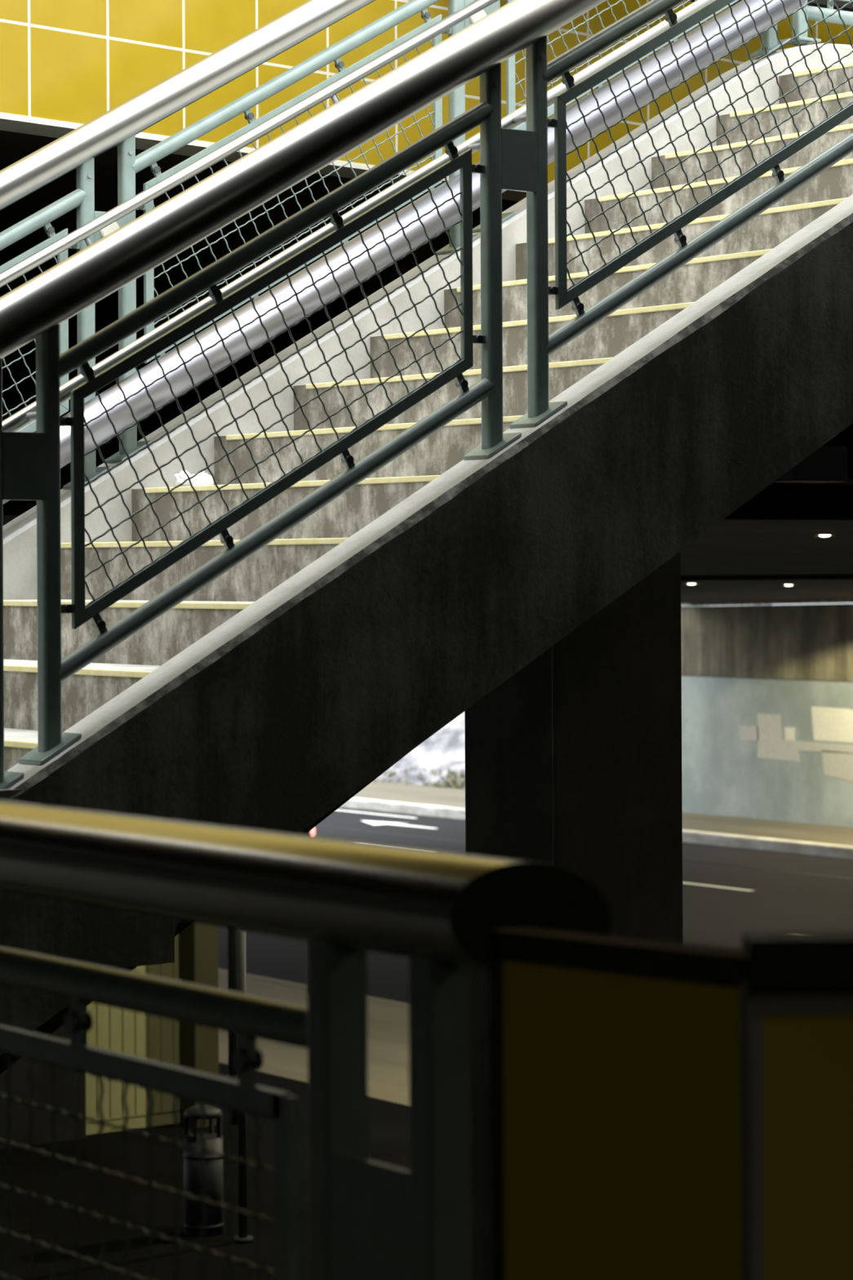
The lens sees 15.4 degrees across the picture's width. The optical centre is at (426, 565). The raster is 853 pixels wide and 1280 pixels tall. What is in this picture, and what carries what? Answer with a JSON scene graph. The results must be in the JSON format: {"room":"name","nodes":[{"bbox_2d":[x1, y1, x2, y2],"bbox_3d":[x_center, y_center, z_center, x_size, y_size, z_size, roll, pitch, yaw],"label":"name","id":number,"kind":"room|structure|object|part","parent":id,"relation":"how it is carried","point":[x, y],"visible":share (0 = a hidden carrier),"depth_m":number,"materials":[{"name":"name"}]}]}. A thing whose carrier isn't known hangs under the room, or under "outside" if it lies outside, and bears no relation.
{"room":"outdoor public stairway","nodes":[
{"label":"outdoor public stairway","id":0,"kind":"room"},
{"bbox_2d":[0,1024,85,1149],"bbox_3d":[-3.510,2.269,24.857,1.565,4.700,0.500,0,0,-36],"label":"pier","id":1,"kind":"object","parent":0,"point":[42,1076],"visible":0.2,"depth_m":24.88,"materials":[{"name":"concrete"}]},
{"bbox_2d":[85,932,182,1134],"bbox_3d":[-2.485,2.264,25.635,1.000,4.700,0.308,0,0,-36],"label":"wall","id":2,"kind":"structure","parent":0,"point":[153,1037],"depth_m":25.53,"materials":[{"name":"paint"}]},
{"bbox_2d":[0,1062,409,1279],"bbox_3d":[-7.832,4.873,19.354,20.850,0.540,52.800,0,0,-36],"label":"ground","id":3,"kind":"structure","parent":0,"point":[388,1123],"depth_m":22.65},
{"bbox_2d":[181,922,218,1127],"bbox_3d":[-1.856,2.260,25.694,0.240,4.700,0.200,0,0,-36],"label":"column","id":4,"kind":"structure","parent":3,"relation":"on","point":[199,941],"depth_m":25.61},
{"bbox_2d":[182,1104,223,1236],"bbox_3d":[-1.528,4.133,21.528,0.278,0.870,0.278,0,0,-36],"label":"litter bin","id":5,"kind":"object","parent":3,"relation":"on","point":[212,1165],"visible":0.84,"depth_m":21.42,"materials":[{"name":"grey metal"}]},
{"bbox_3d":[-1.530,3.813,21.528,0.274,0.230,0.274,0,0,-36],"label":"lid","id":6,"kind":"part","parent":5,"relation":"part of","materials":[{"name":"grey paint"}]},
{"bbox_2d":[226,928,238,1124],"bbox_3d":[-1.576,2.269,25.752,0.132,4.600,0.129,0,0,-36],"label":"drain pipe","id":7,"kind":"object","parent":3,"relation":"on","point":[232,933],"visible":0.12,"depth_m":25.70,"materials":[{"name":"grey metal"}]},
{"bbox_2d":[232,929,253,1244],"bbox_3d":[-1.246,3.517,21.242,0.140,2.100,0.140,0,0,-36],"label":"sign pole","id":8,"kind":"object","parent":3,"relation":"on","point":[242,1237],"visible":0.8,"depth_m":21.21,"materials":[{"name":"grey metal"}]},
{"bbox_3d":[-1.240,4.552,21.242,0.140,0.030,0.140,0,0,-36],"label":"plate","id":9,"kind":"part","parent":8,"relation":"part of","materials":[{"name":"grey paint"}]},
{"bbox_2d":[464,551,683,1279],"bbox_3d":[0.432,2.115,9.152,0.466,4.966,0.450,0,0,-36],"label":"concrete pier","id":10,"kind":"object","parent":3,"relation":"on","point":[573,762],"visible":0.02,"depth_m":9.00,"materials":[{"name":"grey concrete"}]},
{"bbox_2d":[0,129,518,314],"bbox_3d":[-0.612,-1.539,13.648,12.600,0.856,4.340,0,0,-38],"label":"ceiling","id":11,"kind":"structure","parent":0,"point":[14,146],"depth_m":12.50,"materials":[{"name":"concrete"}]},
{"bbox_2d":[217,973,408,1106],"bbox_3d":[-21.777,4.895,58.659,3.430,0.450,133.000,0,0,-36],"label":"sidewalk","id":12,"kind":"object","parent":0,"point":[388,1025],"depth_m":29.55,"materials":[{"name":"concrete"}]},
{"bbox_2d":[305,826,315,835],"bbox_3d":[-1.229,3.656,33.510,0.056,1.802,0.164,0,0,20],"label":"signal light","id":13,"kind":"object","parent":12,"relation":"on","point":[312,833],"visible":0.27,"depth_m":33.47,"materials":[{"name":"black paint"}]},
{"bbox_2d":[0,0,852,183],"bbox_3d":[0.758,-3.144,11.909,12.600,4.060,0.220,0,0,-38],"label":"wall","id":14,"kind":"structure","parent":0,"point":[68,61],"depth_m":10.56,"materials":[{"name":"yellow tile"}]},
{"bbox_2d":[0,113,526,201],"bbox_3d":[0.776,-1.344,11.898,12.600,0.492,0.206,0,0,-38],"label":"trim","id":15,"kind":"structure","parent":14,"relation":"attached to","point":[13,123],"depth_m":10.53,"materials":[{"name":"tile"}]},
{"bbox_2d":[0,282,852,520],"bbox_3d":[-2.126,-1.213,15.078,25.000,1.950,0.300,0,0,-36],"label":"wall","id":16,"kind":"structure","parent":0,"point":[776,502],"depth_m":17.90,"materials":[{"name":"concrete"}]},
{"bbox_2d":[1,316,852,604],"bbox_3d":[-3.257,-0.304,32.266,43.600,2.113,30.500,0,0,-36],"label":"ceiling","id":17,"kind":"structure","parent":0,"point":[731,547],"depth_m":26.92,"materials":[{"name":"concrete"}]},
{"bbox_2d":[684,582,699,585],"bbox_3d":[3.457,0.242,41.004,0.169,0.032,0.135,0,0,-36],"label":"recessed light","id":18,"kind":"object","parent":17,"relation":"in","point":[686,583],"visible":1,"depth_m":40.96,"materials":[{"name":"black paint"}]},
{"bbox_2d":[680,574,852,580],"bbox_3d":[3.267,0.109,38.079,18.314,0.230,0.500,0,0,8],"label":"trim","id":19,"kind":"structure","parent":17,"relation":"attached to","point":[777,576],"depth_m":37.71,"materials":[{"name":"concrete"}]},
{"bbox_2d":[781,583,795,586],"bbox_3d":[4.836,0.264,41.998,0.169,0.032,0.135,0,0,-36],"label":"recessed light","id":20,"kind":"object","parent":17,"relation":"in","point":[786,584],"visible":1,"depth_m":41.96,"materials":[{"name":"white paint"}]},
{"bbox_2d":[814,533,835,537],"bbox_3d":[3.167,-0.237,25.001,0.138,0.031,0.109,0,0,-36],"label":"recessed light","id":21,"kind":"object","parent":17,"relation":"in","point":[827,534],"visible":1,"depth_m":24.98,"materials":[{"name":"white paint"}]},
{"bbox_2d":[217,807,852,1003],"bbox_3d":[-13.867,4.924,64.504,15.800,0.304,133.000,0,0,-36],"label":"road","id":22,"kind":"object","parent":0,"point":[728,892],"visible":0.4,"depth_m":44.52,"materials":[{"name":"grey asphalt"}]},
{"bbox_2d":[217,968,408,1008],"bbox_3d":[-20.310,4.884,59.744,0.220,0.455,133.000,0,0,-36],"label":"kerb","id":23,"kind":"object","parent":22,"relation":"on","point":[371,998],"depth_m":34.19,"materials":[{"name":"concrete"}]},
{"bbox_2d":[340,797,852,859],"bbox_3d":[-7.413,4.798,69.272,0.250,0.485,133.000,0,0,-36],"label":"kerb","id":24,"kind":"object","parent":22,"relation":"on","point":[828,850],"depth_m":52.50,"materials":[{"name":"concrete"}]},
{"bbox_2d":[375,604,772,788],"bbox_3d":[-3.108,1.998,73.832,6.202,5.391,30.000,0,0,-36],"label":"terrain","id":25,"kind":"structure","parent":0,"point":[444,749],"depth_m":65.63,"materials":[{"name":"white snow"}]},
{"bbox_2d":[352,780,852,845],"bbox_3d":[-5.523,4.795,70.669,4.450,0.470,133.000,0,0,-36],"label":"sidewalk","id":26,"kind":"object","parent":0,"point":[379,790],"depth_m":55.17,"materials":[{"name":"concrete"}]},
{"bbox_2d":[373,765,465,789],"bbox_3d":[-0.004,4.352,64.812,0.616,0.456,7.037,0,0,-36],"label":"weeds","id":27,"kind":"object","parent":26,"relation":"on","point":[446,783],"visible":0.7,"depth_m":64.38,"materials":[{"name":"green plant"}]},
{"bbox_2d":[489,926,852,1279],"bbox_3d":[0.523,0.932,3.018,0.970,1.161,0.232,0,0,13],"label":"wall","id":28,"kind":"structure","parent":0,"point":[660,1109],"depth_m":3.03,"materials":[{"name":"tile"}]},
{"bbox_3d":[0.191,0.385,3.088,0.024,0.029,0.336,0,0,-45],"label":"edge trim","id":29,"kind":"part","parent":28,"relation":"part of","materials":[{"name":"black metal"}]},
{"bbox_3d":[0.653,0.412,2.971,0.699,0.016,0.024,0,0,0],"label":"edge trim","id":30,"kind":"part","parent":28,"relation":"part of","materials":[{"name":"black metal"}]},
{"bbox_2d":[680,603,852,827],"bbox_3d":[18.444,2.094,39.088,0.406,4.810,53.300,0,0,-36],"label":"wall","id":31,"kind":"structure","parent":0,"point":[767,690],"depth_m":55.54,"materials":[{"name":"concrete"}]},
{"bbox_2d":[680,599,852,606],"bbox_3d":[6.463,0.649,55.190,0.429,0.296,11.830,0,0,-36],"label":"trim","id":32,"kind":"structure","parent":31,"relation":"attached to","point":[846,601],"depth_m":55.39,"materials":[{"name":"metal"}]},
{"bbox_2d":[685,0,852,15],"bbox_3d":[4.613,-2.275,14.279,11.100,0.300,0.240,0,0,-36],"label":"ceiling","id":33,"kind":"structure","parent":0,"point":[822,3],"depth_m":11.87,"materials":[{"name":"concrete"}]},
{"bbox_3d":[-2.028,1.651,0.157,7.400,0.450,15.000,0,0,-36],"label":"floor","id":34,"kind":"structure","parent":0,"visible":0},
{"bbox_2d":[0,43,852,1073],"bbox_3d":[0.797,-0.004,9.658,8.750,3.730,2.107,0,0,-36],"label":"concrete staircase","id":35,"kind":"structure","parent":34,"relation":"on","point":[279,690],"depth_m":8.26,"materials":[{"name":"grey concrete"}]},
{"bbox_2d":[173,470,213,486],"bbox_3d":[-0.687,-0.259,9.327,0.121,0.053,0.064,0,0,-12],"label":"crumpled tissue","id":36,"kind":"object","parent":35,"relation":"on","point":[202,478],"visible":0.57,"depth_m":9.31,"materials":[{"name":"white paper"}]},
{"bbox_2d":[0,0,821,504],"bbox_3d":[-0.920,-0.795,9.532,6.254,4.269,0.218,0,0,-36],"label":"stair railing","id":37,"kind":"object","parent":35,"relation":"on","point":[119,126],"visible":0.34,"depth_m":9.80,"materials":[{"name":"silver metal"}]},
{"bbox_3d":[-1.539,-0.421,9.142,1.138,1.183,0.016,0,0,-36],"label":"panel","id":38,"kind":"part","parent":37,"relation":"part of","materials":[{"name":"grey paint"}]},
{"bbox_3d":[-1.540,-0.770,9.143,1.269,0.735,0.047,0,0,-36],"label":"rail","id":39,"kind":"part","parent":37,"relation":"part of","materials":[{"name":"metal"}]},
{"bbox_3d":[-1.031,-0.747,9.519,0.048,0.997,0.044,0,0,-36],"label":"post","id":40,"kind":"part","parent":37,"relation":"part of","materials":[{"name":"metal"}]},
{"bbox_3d":[-1.028,-0.265,9.519,0.107,0.068,0.107,0,0,-36],"label":"plate","id":41,"kind":"part","parent":37,"relation":"part of","materials":[{"name":"grey paint"}]},
{"bbox_3d":[-0.954,-0.994,9.557,0.131,0.155,0.011,0,0,-36],"label":"post plate","id":42,"kind":"part","parent":37,"relation":"part of","materials":[{"name":"grey paint"}]},
{"bbox_3d":[-0.914,-0.829,9.605,0.048,0.997,0.044,0,0,-36],"label":"post","id":43,"kind":"part","parent":37,"relation":"part of","materials":[{"name":"metal"}]},
{"bbox_3d":[-0.912,-0.346,9.605,0.107,0.068,0.107,0,0,-36],"label":"plate","id":44,"kind":"part","parent":37,"relation":"part of","materials":[{"name":"grey paint"}]},
{"bbox_3d":[-0.930,-1.262,9.596,6.190,3.335,0.103,0,0,-36],"label":"rail","id":45,"kind":"part","parent":37,"relation":"part of","materials":[{"name":"silver metal"}]},
{"bbox_3d":[-1.028,-0.991,9.392,5.915,3.316,0.038,0,0,-36],"label":"handrail","id":46,"kind":"part","parent":37,"relation":"part of","materials":[{"name":"silver metal"}]},
{"bbox_3d":[-0.409,-1.562,9.981,1.269,0.735,0.047,0,0,-36],"label":"rail","id":47,"kind":"part","parent":37,"relation":"part of","materials":[{"name":"metal"}]},
{"bbox_3d":[-0.408,-1.213,9.981,1.138,1.183,0.016,0,0,-36],"label":"panel","id":48,"kind":"part","parent":37,"relation":"part of","materials":[{"name":"grey paint"}]},
{"bbox_3d":[0.100,-1.539,10.358,0.048,0.997,0.044,0,0,-36],"label":"post","id":49,"kind":"part","parent":37,"relation":"part of","materials":[{"name":"metal"}]},
{"bbox_3d":[0.103,-1.056,10.358,0.107,0.068,0.107,0,0,-36],"label":"plate","id":50,"kind":"part","parent":37,"relation":"part of","materials":[{"name":"grey paint"}]},
{"bbox_3d":[0.178,-1.787,10.397,0.134,0.155,0.011,0,0,-36],"label":"post plate","id":51,"kind":"part","parent":37,"relation":"part of","materials":[{"name":"grey paint"}]},
{"bbox_3d":[0.221,-1.139,10.445,0.107,0.068,0.107,0,0,-36],"label":"plate","id":52,"kind":"part","parent":37,"relation":"part of","materials":[{"name":"grey paint"}]},
{"bbox_3d":[0.218,-1.622,10.445,0.048,0.997,0.044,0,0,-36],"label":"post","id":53,"kind":"part","parent":37,"relation":"part of","materials":[{"name":"metal"}]},
{"bbox_3d":[0.717,-2.001,10.815,1.119,1.172,0.016,0,0,-36],"label":"panel","id":54,"kind":"part","parent":37,"relation":"part of","materials":[{"name":"grey paint"}]},
{"bbox_3d":[1.218,-2.322,11.187,0.048,0.997,0.044,0,0,-36],"label":"post","id":55,"kind":"part","parent":37,"relation":"part of","materials":[{"name":"metal"}]},
{"bbox_3d":[1.220,-1.839,11.187,0.107,0.068,0.107,0,0,-36],"label":"plate","id":56,"kind":"part","parent":37,"relation":"part of","materials":[{"name":"grey paint"}]},
{"bbox_3d":[1.337,-2.361,11.274,0.048,0.997,0.044,0,0,-36],"label":"post","id":57,"kind":"part","parent":37,"relation":"part of","materials":[{"name":"metal"}]},
{"bbox_3d":[1.339,-1.879,11.274,0.107,0.010,0.107,0,0,-36],"label":"plate","id":58,"kind":"part","parent":37,"relation":"part of","materials":[{"name":"grey paint"}]},
{"bbox_2d":[0,0,852,789],"bbox_3d":[-0.212,-0.626,7.757,5.286,3.925,0.184,0,0,-36],"label":"stair railing","id":59,"kind":"object","parent":35,"relation":"on","point":[511,158],"visible":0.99,"depth_m":7.72,"materials":[{"name":"silver metal"}]},
{"bbox_3d":[-0.989,0.017,7.141,0.048,1.009,0.044,0,0,-36],"label":"post","id":60,"kind":"part","parent":59,"relation":"part of","materials":[{"name":"metal"}]},
{"bbox_3d":[-0.986,0.505,7.141,0.107,0.068,0.107,0,0,-36],"label":"plate","id":61,"kind":"part","parent":59,"relation":"part of","materials":[{"name":"grey paint"}]},
{"bbox_3d":[-0.910,-0.226,7.181,0.136,0.155,0.011,0,0,-36],"label":"post plate","id":62,"kind":"part","parent":59,"relation":"part of","materials":[{"name":"grey paint"}]},
{"bbox_3d":[-0.869,-0.068,7.230,0.048,1.009,0.044,0,0,-36],"label":"post","id":63,"kind":"part","parent":59,"relation":"part of","materials":[{"name":"metal"}]},
{"bbox_3d":[-0.866,0.421,7.230,0.107,0.068,0.107,0,0,-36],"label":"plate","id":64,"kind":"part","parent":59,"relation":"part of","materials":[{"name":"grey paint"}]},
{"bbox_3d":[-0.353,-0.453,7.613,1.162,1.196,0.016,0,0,-36],"label":"panel","id":65,"kind":"part","parent":59,"relation":"part of","materials":[{"name":"grey paint"}]},
{"bbox_3d":[-0.354,-0.802,7.613,1.293,0.748,0.047,0,0,-36],"label":"rail","id":66,"kind":"part","parent":59,"relation":"part of","materials":[{"name":"metal"}]},
{"bbox_3d":[-0.350,-0.101,7.613,1.292,0.746,0.045,0,0,-36],"label":"rail","id":67,"kind":"part","parent":59,"relation":"part of","materials":[{"name":"metal"}]},
{"bbox_3d":[-0.172,-1.098,7.749,5.226,2.982,0.121,0,0,-36],"label":"rail","id":68,"kind":"part","parent":59,"relation":"part of","materials":[{"name":"silver metal"}]},
{"bbox_3d":[-0.476,-0.666,7.653,4.738,2.660,0.038,0,0,-36],"label":"handrail","id":69,"kind":"part","parent":59,"relation":"part of","materials":[{"name":"silver metal"}]},
{"bbox_3d":[0.165,-0.791,7.997,0.048,1.009,0.044,0,0,-36],"label":"post","id":70,"kind":"part","parent":59,"relation":"part of","materials":[{"name":"metal"}]},
{"bbox_3d":[0.168,-0.303,7.997,0.107,0.068,0.107,0,0,-36],"label":"plate","id":71,"kind":"part","parent":59,"relation":"part of","materials":[{"name":"grey paint"}]},
{"bbox_3d":[0.243,-1.034,8.037,0.136,0.155,0.011,0,0,-36],"label":"post plate","id":72,"kind":"part","parent":59,"relation":"part of","materials":[{"name":"grey paint"}]},
{"bbox_3d":[0.285,-0.875,8.086,0.048,1.009,0.044,0,0,-36],"label":"post","id":73,"kind":"part","parent":59,"relation":"part of","materials":[{"name":"metal"}]},
{"bbox_3d":[0.288,-0.387,8.086,0.107,0.068,0.107,0,0,-36],"label":"plate","id":74,"kind":"part","parent":59,"relation":"part of","materials":[{"name":"grey paint"}]},
{"bbox_3d":[0.800,-1.610,8.469,1.293,0.748,0.047,0,0,-36],"label":"rail","id":75,"kind":"part","parent":59,"relation":"part of","materials":[{"name":"silver metal"}]},
{"bbox_3d":[0.804,-0.909,8.469,1.292,0.746,0.045,0,0,-36],"label":"rail","id":76,"kind":"part","parent":59,"relation":"part of","materials":[{"name":"metal"}]},
{"bbox_3d":[0.801,-1.261,8.469,1.162,1.196,0.016,0,0,-36],"label":"panel","id":77,"kind":"part","parent":59,"relation":"part of","materials":[{"name":"grey paint"}]},
{"bbox_2d":[806,0,852,26],"bbox_3d":[2.494,-2.388,12.130,2.860,1.038,0.102,0,0,-36],"label":"landing railing","id":78,"kind":"object","parent":35,"relation":"on","point":[813,13],"visible":0.84,"depth_m":11.35,"materials":[{"name":"metal"}]},
{"bbox_3d":[1.661,1.366,1.254,0.160,0.120,12.380,0,0,-36],"label":"platform","id":79,"kind":"object","parent":34,"relation":"on","visible":0},
{"bbox_2d":[0,799,611,1279],"bbox_3d":[-0.937,0.826,4.764,0.124,1.009,3.657,0,0,-36],"label":"railing","id":80,"kind":"object","parent":79,"relation":"on","point":[437,910],"visible":0.99,"depth_m":3.63,"materials":[{"name":"silver metal"}]},
{"bbox_3d":[-0.574,0.896,4.276,0.016,0.538,1.406,0,0,-36],"label":"panel","id":81,"kind":"part","parent":80,"relation":"part of","materials":[{"name":"grey paint"}]},
{"bbox_3d":[-0.564,0.543,4.259,0.049,0.049,1.528,0,0,-36],"label":"rail","id":82,"kind":"part","parent":80,"relation":"part of","materials":[{"name":"metal"}]},
{"bbox_3d":[-0.926,0.382,4.748,0.122,0.122,3.611,0,0,-36],"label":"rail","id":83,"kind":"part","parent":80,"relation":"part of","materials":[{"name":"silver metal"}]},
{"bbox_3d":[-0.101,0.872,3.637,0.058,0.908,0.046,0,0,-36],"label":"post","id":84,"kind":"part","parent":80,"relation":"part of","materials":[{"name":"metal"}]},
{"bbox_3d":[-0.061,0.749,3.543,0.010,0.155,0.159,0,0,-36],"label":"post plate","id":85,"kind":"part","parent":80,"relation":"part of","materials":[{"name":"grey paint"}]},
{"bbox_3d":[0.017,0.871,3.477,0.058,0.908,0.046,0,0,-36],"label":"post","id":86,"kind":"part","parent":80,"relation":"part of","materials":[{"name":"metal"}]}
]}

